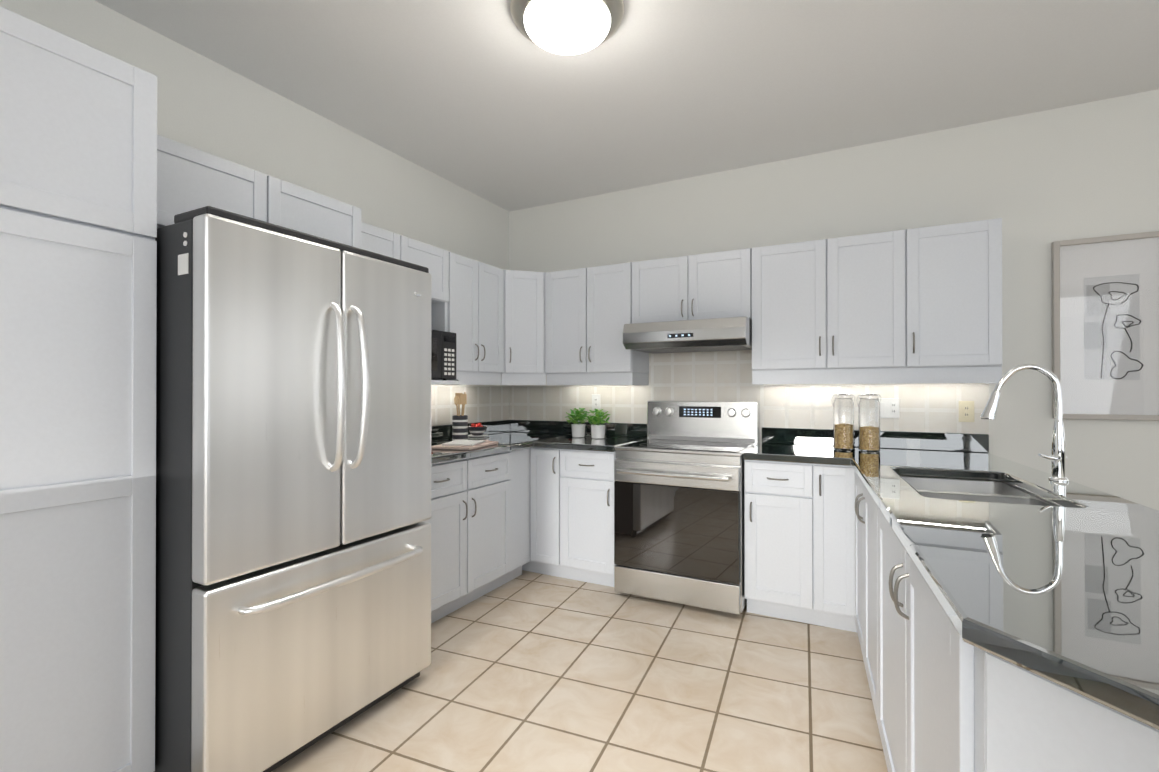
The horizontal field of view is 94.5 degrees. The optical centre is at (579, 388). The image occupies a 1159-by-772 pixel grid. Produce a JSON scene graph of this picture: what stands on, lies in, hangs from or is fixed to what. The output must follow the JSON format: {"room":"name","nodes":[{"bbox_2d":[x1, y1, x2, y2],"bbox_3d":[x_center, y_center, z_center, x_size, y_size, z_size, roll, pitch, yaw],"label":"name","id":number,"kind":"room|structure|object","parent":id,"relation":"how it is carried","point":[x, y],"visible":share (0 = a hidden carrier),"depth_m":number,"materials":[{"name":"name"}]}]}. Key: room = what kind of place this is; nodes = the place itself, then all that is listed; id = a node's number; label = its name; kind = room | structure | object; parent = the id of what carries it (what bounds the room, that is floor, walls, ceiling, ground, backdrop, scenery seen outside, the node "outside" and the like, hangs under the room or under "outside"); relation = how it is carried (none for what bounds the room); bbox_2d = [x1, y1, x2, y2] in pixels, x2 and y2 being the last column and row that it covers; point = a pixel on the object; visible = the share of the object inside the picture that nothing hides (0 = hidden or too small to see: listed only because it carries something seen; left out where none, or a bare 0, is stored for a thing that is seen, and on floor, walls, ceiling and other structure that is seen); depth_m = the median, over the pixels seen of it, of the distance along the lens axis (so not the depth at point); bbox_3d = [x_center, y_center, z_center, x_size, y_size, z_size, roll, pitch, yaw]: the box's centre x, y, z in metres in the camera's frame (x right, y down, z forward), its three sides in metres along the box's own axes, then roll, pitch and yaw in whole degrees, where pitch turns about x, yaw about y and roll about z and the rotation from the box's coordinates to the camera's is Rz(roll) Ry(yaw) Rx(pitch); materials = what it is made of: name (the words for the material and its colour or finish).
{"room":"kitchen","nodes":[
{"label":"kitchen","id":0,"kind":"room"},
{"bbox_2d":[0,0,508,269],"bbox_3d":[-2.332,-0.112,1.271,0.120,2.750,7.520,0,0,28],"label":"wall","id":1,"kind":"structure","parent":0,"point":[206,105],"depth_m":2.71,"materials":[{"name":"paint"}]},
{"bbox_2d":[157,135,376,252],"bbox_3d":[-1.449,-0.699,2.272,0.507,0.310,0.966,0,0,28],"label":"upper cabinet","id":2,"kind":"object","parent":1,"relation":"attached to","point":[189,178],"depth_m":2.06,"materials":[{"name":"white paint"}]},
{"bbox_2d":[377,227,452,306],"bbox_3d":[-1.138,-0.691,3.036,0.347,0.320,0.784,0,0,28],"label":"upper cabinet","id":3,"kind":"object","parent":1,"relation":"attached to","point":[439,262],"depth_m":3.15,"materials":[{"name":"white paint"}]},
{"bbox_2d":[431,253,502,374],"bbox_3d":[-0.823,-0.478,3.635,0.347,0.741,0.568,0,0,28],"label":"upper cabinet","id":4,"kind":"object","parent":1,"relation":"attached to","point":[467,302],"depth_m":3.53,"materials":[{"name":"white paint"}]},
{"bbox_2d":[431,330,455,379],"bbox_3d":[-1.032,-0.192,3.119,0.402,0.286,0.490,0,0,28],"label":"microwave","id":5,"kind":"object","parent":4,"relation":"in","point":[443,355],"visible":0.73,"depth_m":3.14,"materials":[{"name":"black plastic"}]},
{"bbox_2d":[431,420,510,440],"bbox_3d":[-1.013,0.306,3.602,0.025,0.101,1.902,0,0,28],"label":"backsplash","id":6,"kind":"structure","parent":1,"relation":"attached to","point":[439,432],"depth_m":4.07,"materials":[{"name":"black stone"}]},
{"bbox_2d":[431,384,510,425],"bbox_3d":[-1.031,0.125,3.604,0.008,0.463,1.890,0,0,28],"label":"tile backsplash","id":7,"kind":"structure","parent":1,"relation":"attached to","point":[484,402],"depth_m":4.04,"materials":[{"name":"beige tile"}]},
{"bbox_2d":[272,570,887,771],"bbox_3d":[0.146,1.307,-0.038,9.200,0.100,7.520,0,0,28],"label":"floor","id":8,"kind":"structure","parent":0,"point":[526,671],"depth_m":2.20,"materials":[{"name":"beige tile"}]},
{"bbox_2d":[0,6,156,771],"bbox_3d":[-1.823,0.155,1.310,0.738,2.215,1.065,0,0,28],"label":"pantry","id":9,"kind":"object","parent":8,"relation":"on","point":[78,232],"visible":0.96,"depth_m":1.46,"materials":[{"name":"white paint"}]},
{"bbox_2d":[154,206,431,771],"bbox_3d":[-1.174,0.371,2.091,0.885,1.790,0.910,0,0,28],"label":"fridge","id":10,"kind":"object","parent":8,"relation":"on","point":[293,491],"visible":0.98,"depth_m":1.72,"materials":[{"name":"silver metal"}]},
{"bbox_2d":[422,451,513,623],"bbox_3d":[-0.952,0.833,3.082,0.627,0.874,1.045,0,0,28],"label":"base cabinet","id":11,"kind":"object","parent":8,"relation":"on","point":[479,520],"depth_m":3.05,"materials":[{"name":"white paint"}]},
{"bbox_2d":[431,432,646,464],"bbox_3d":[-0.480,0.376,3.325,1.240,0.039,1.911,0,0,28],"label":"countertop","id":12,"kind":"structure","parent":11,"relation":"on","point":[509,441],"depth_m":3.51,"materials":[{"name":"stone"}]},
{"bbox_2d":[452,392,467,440],"bbox_3d":[-0.789,0.189,3.554,0.106,0.334,0.100,0,0,28],"label":"utensil crock","id":13,"kind":"object","parent":12,"relation":"on","point":[459,427],"visible":0.83,"depth_m":3.52,"materials":[{"name":"ceramic"}]},
{"bbox_2d":[431,440,497,449],"bbox_3d":[-0.689,0.341,3.314,0.260,0.028,0.470,0,0,16],"label":"cutting board","id":14,"kind":"object","parent":12,"relation":"on","point":[463,444],"visible":0.96,"depth_m":3.17,"materials":[{"name":"beige wood"}]},
{"bbox_2d":[468,422,489,439],"bbox_3d":[-0.708,0.296,3.714,0.170,0.120,0.170,0,0,28],"label":"bowl","id":15,"kind":"object","parent":12,"relation":"on","point":[477,431],"visible":0.92,"depth_m":3.67,"materials":[{"name":"ceramic"}]},
{"bbox_2d":[565,408,592,437],"bbox_3d":[-0.006,0.249,3.915,0.195,0.216,0.197,0,0,28],"label":"plant","id":16,"kind":"object","parent":12,"relation":"on","point":[578,430],"visible":0.96,"depth_m":3.88,"materials":[{"name":"green plant"}]},
{"bbox_2d":[583,409,609,438],"bbox_3d":[0.129,0.249,3.817,0.194,0.215,0.220,0,0,28],"label":"plant","id":17,"kind":"object","parent":12,"relation":"on","point":[597,431],"visible":1,"depth_m":3.78,"materials":[{"name":"green plant"}]},
{"bbox_2d":[514,448,530,578],"bbox_3d":[-0.663,0.835,3.632,0.627,0.874,0.317,0,0,28],"label":"base cabinet","id":18,"kind":"object","parent":8,"relation":"on","point":[522,457],"depth_m":3.55,"materials":[{"name":"white paint"}]},
{"bbox_2d":[522,447,615,586],"bbox_3d":[-0.189,0.836,3.877,1.240,0.874,0.658,0,0,28],"label":"base cabinet","id":19,"kind":"object","parent":8,"relation":"on","point":[572,514],"visible":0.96,"depth_m":3.48,"materials":[{"name":"white paint"}]},
{"bbox_2d":[614,401,759,614],"bbox_3d":[0.682,0.679,3.370,0.760,1.185,0.729,0,0,28],"label":"stove","id":20,"kind":"object","parent":8,"relation":"on","point":[679,504],"visible":0.98,"depth_m":3.13,"materials":[{"name":"silver metal"}]},
{"bbox_2d":[744,460,856,632],"bbox_3d":[1.565,0.833,2.955,1.172,0.874,0.658,0,0,28],"label":"base cabinet","id":21,"kind":"object","parent":8,"relation":"on","point":[799,542],"visible":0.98,"depth_m":2.84,"materials":[{"name":"white paint"}]},
{"bbox_2d":[743,443,850,464],"bbox_3d":[1.272,0.375,3.114,0.510,0.039,0.655,0,0,28],"label":"countertop","id":22,"kind":"structure","parent":21,"relation":"on","point":[793,453],"depth_m":2.92,"materials":[{"name":"stone"}]},
{"bbox_2d":[831,394,854,450],"bbox_3d":[1.526,0.192,3.100,0.123,0.324,0.108,0,0,28],"label":"pasta jar","id":23,"kind":"object","parent":22,"relation":"on","point":[843,423],"visible":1,"depth_m":3.06,"materials":[{"name":"clear glass"}]},
{"bbox_2d":[855,471,1059,506],"bbox_3d":[1.748,0.828,1.955,1.332,0.874,1.043,0,0,28],"label":"sink","id":24,"kind":"object","parent":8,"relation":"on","point":[932,487],"depth_m":2.25,"materials":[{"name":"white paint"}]},
{"bbox_2d":[899,449,990,462],"bbox_3d":[1.867,0.373,2.794,0.300,0.039,0.666,0,0,28],"label":"countertop","id":25,"kind":"structure","parent":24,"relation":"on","point":[968,457],"depth_m":2.82,"materials":[{"name":"stone"}]},
{"bbox_2d":[855,491,1158,771],"bbox_3d":[1.141,0.823,0.800,1.332,0.874,1.828,0,0,28],"label":"base cabinet","id":26,"kind":"object","parent":8,"relation":"on","point":[945,697],"depth_m":0.94,"materials":[{"name":"white paint"}]},
{"bbox_2d":[839,447,1158,729],"bbox_3d":[1.264,0.368,1.586,0.897,0.039,3.366,0,0,28],"label":"countertop","id":27,"kind":"structure","parent":26,"relation":"on","point":[1065,594],"depth_m":1.03,"materials":[{"name":"stone"}]},
{"bbox_2d":[857,394,880,451],"bbox_3d":[1.631,0.192,3.022,0.123,0.324,0.108,0,0,28],"label":"pasta jar","id":28,"kind":"object","parent":27,"relation":"on","point":[869,421],"visible":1,"depth_m":2.98,"materials":[{"name":"clear glass"}]},
{"bbox_2d":[980,364,1068,481],"bbox_3d":[1.710,0.127,2.057,0.274,0.445,0.126,0,0,28],"label":"faucet","id":29,"kind":"object","parent":27,"relation":"on","point":[1058,458],"visible":1,"depth_m":2.03,"materials":[{"name":"silver metal"}]},
{"bbox_2d":[94,0,1158,211],"bbox_3d":[0.146,-1.543,-0.026,9.200,0.100,7.520,0,0,28],"label":"ceiling","id":30,"kind":"structure","parent":0,"point":[487,100],"depth_m":2.52,"materials":[{"name":"paint"}]},
{"bbox_2d":[510,0,623,54],"bbox_3d":[-0.048,-1.421,2.098,0.444,0.124,0.444,0,0,28],"label":"ceiling light","id":31,"kind":"object","parent":30,"relation":"attached to","point":[567,27],"visible":1,"depth_m":2.04,"materials":[{"name":"white glass"}]},
{"bbox_2d":[509,89,1158,510],"bbox_3d":[2.691,-0.106,2.811,7.340,2.750,0.120,0,0,28],"label":"wall","id":32,"kind":"structure","parent":0,"point":[1039,183],"depth_m":2.96,"materials":[{"name":"paint"}]},
{"bbox_2d":[511,420,646,437],"bbox_3d":[-0.028,0.308,4.148,1.201,0.101,0.020,0,0,28],"label":"backsplash","id":33,"kind":"structure","parent":32,"relation":"attached to","point":[639,430],"depth_m":4.17,"materials":[{"name":"black stone"}]},
{"bbox_2d":[511,350,988,442],"bbox_3d":[0.837,-0.030,3.712,3.217,0.774,0.008,0,0,28],"label":"tile backsplash","id":34,"kind":"structure","parent":32,"relation":"attached to","point":[727,376],"depth_m":3.58,"materials":[{"name":"beige tile"}]},
{"bbox_2d":[592,394,599,409],"bbox_3d":[0.126,0.104,4.076,0.072,0.118,0.008,0,0,28],"label":"electrical outlet plate","id":35,"kind":"object","parent":34,"relation":"attached to","point":[595,401],"visible":1,"depth_m":4.07,"materials":[{"name":"white plastic"}]},
{"bbox_2d":[879,398,898,417],"bbox_3d":[1.830,0.117,3.180,0.118,0.118,0.008,0,0,28],"label":"electrical outlet plate","id":36,"kind":"object","parent":34,"relation":"attached to","point":[889,407],"visible":0.77,"depth_m":3.17,"materials":[{"name":"white plastic"}]},
{"bbox_2d":[959,401,973,421],"bbox_3d":[2.168,0.130,3.002,0.072,0.118,0.008,0,0,28],"label":"electrical outlet plate","id":37,"kind":"object","parent":34,"relation":"attached to","point":[966,411],"visible":1,"depth_m":3.00,"materials":[{"name":"beige plastic"}]},
{"bbox_2d":[501,218,1001,384],"bbox_3d":[0.710,-0.436,3.468,3.216,0.825,0.557,0,0,28],"label":"upper cabinet","id":38,"kind":"object","parent":32,"relation":"attached to","point":[916,305],"visible":1,"depth_m":3.09,"materials":[{"name":"white paint"}]},
{"bbox_2d":[623,317,751,353],"bbox_3d":[0.730,-0.333,3.482,0.769,0.167,0.498,0,0,28],"label":"range hood","id":39,"kind":"object","parent":38,"relation":"attached to","point":[719,334],"visible":0.83,"depth_m":3.27,"materials":[{"name":"silver metal"}]},
{"bbox_2d":[762,427,988,452],"bbox_3d":[1.723,0.304,3.228,1.197,0.101,0.020,0,0,28],"label":"backsplash","id":40,"kind":"structure","parent":32,"relation":"attached to","point":[964,442],"depth_m":3.13,"materials":[{"name":"black stone"}]},
{"bbox_2d":[1052,231,1158,420],"bbox_3d":[2.694,-0.306,2.721,0.450,0.930,0.035,0,0,28],"label":"framed artwork","id":41,"kind":"object","parent":32,"relation":"attached to","point":[1105,327],"visible":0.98,"depth_m":2.73,"materials":[{"name":"paper"}]}
]}

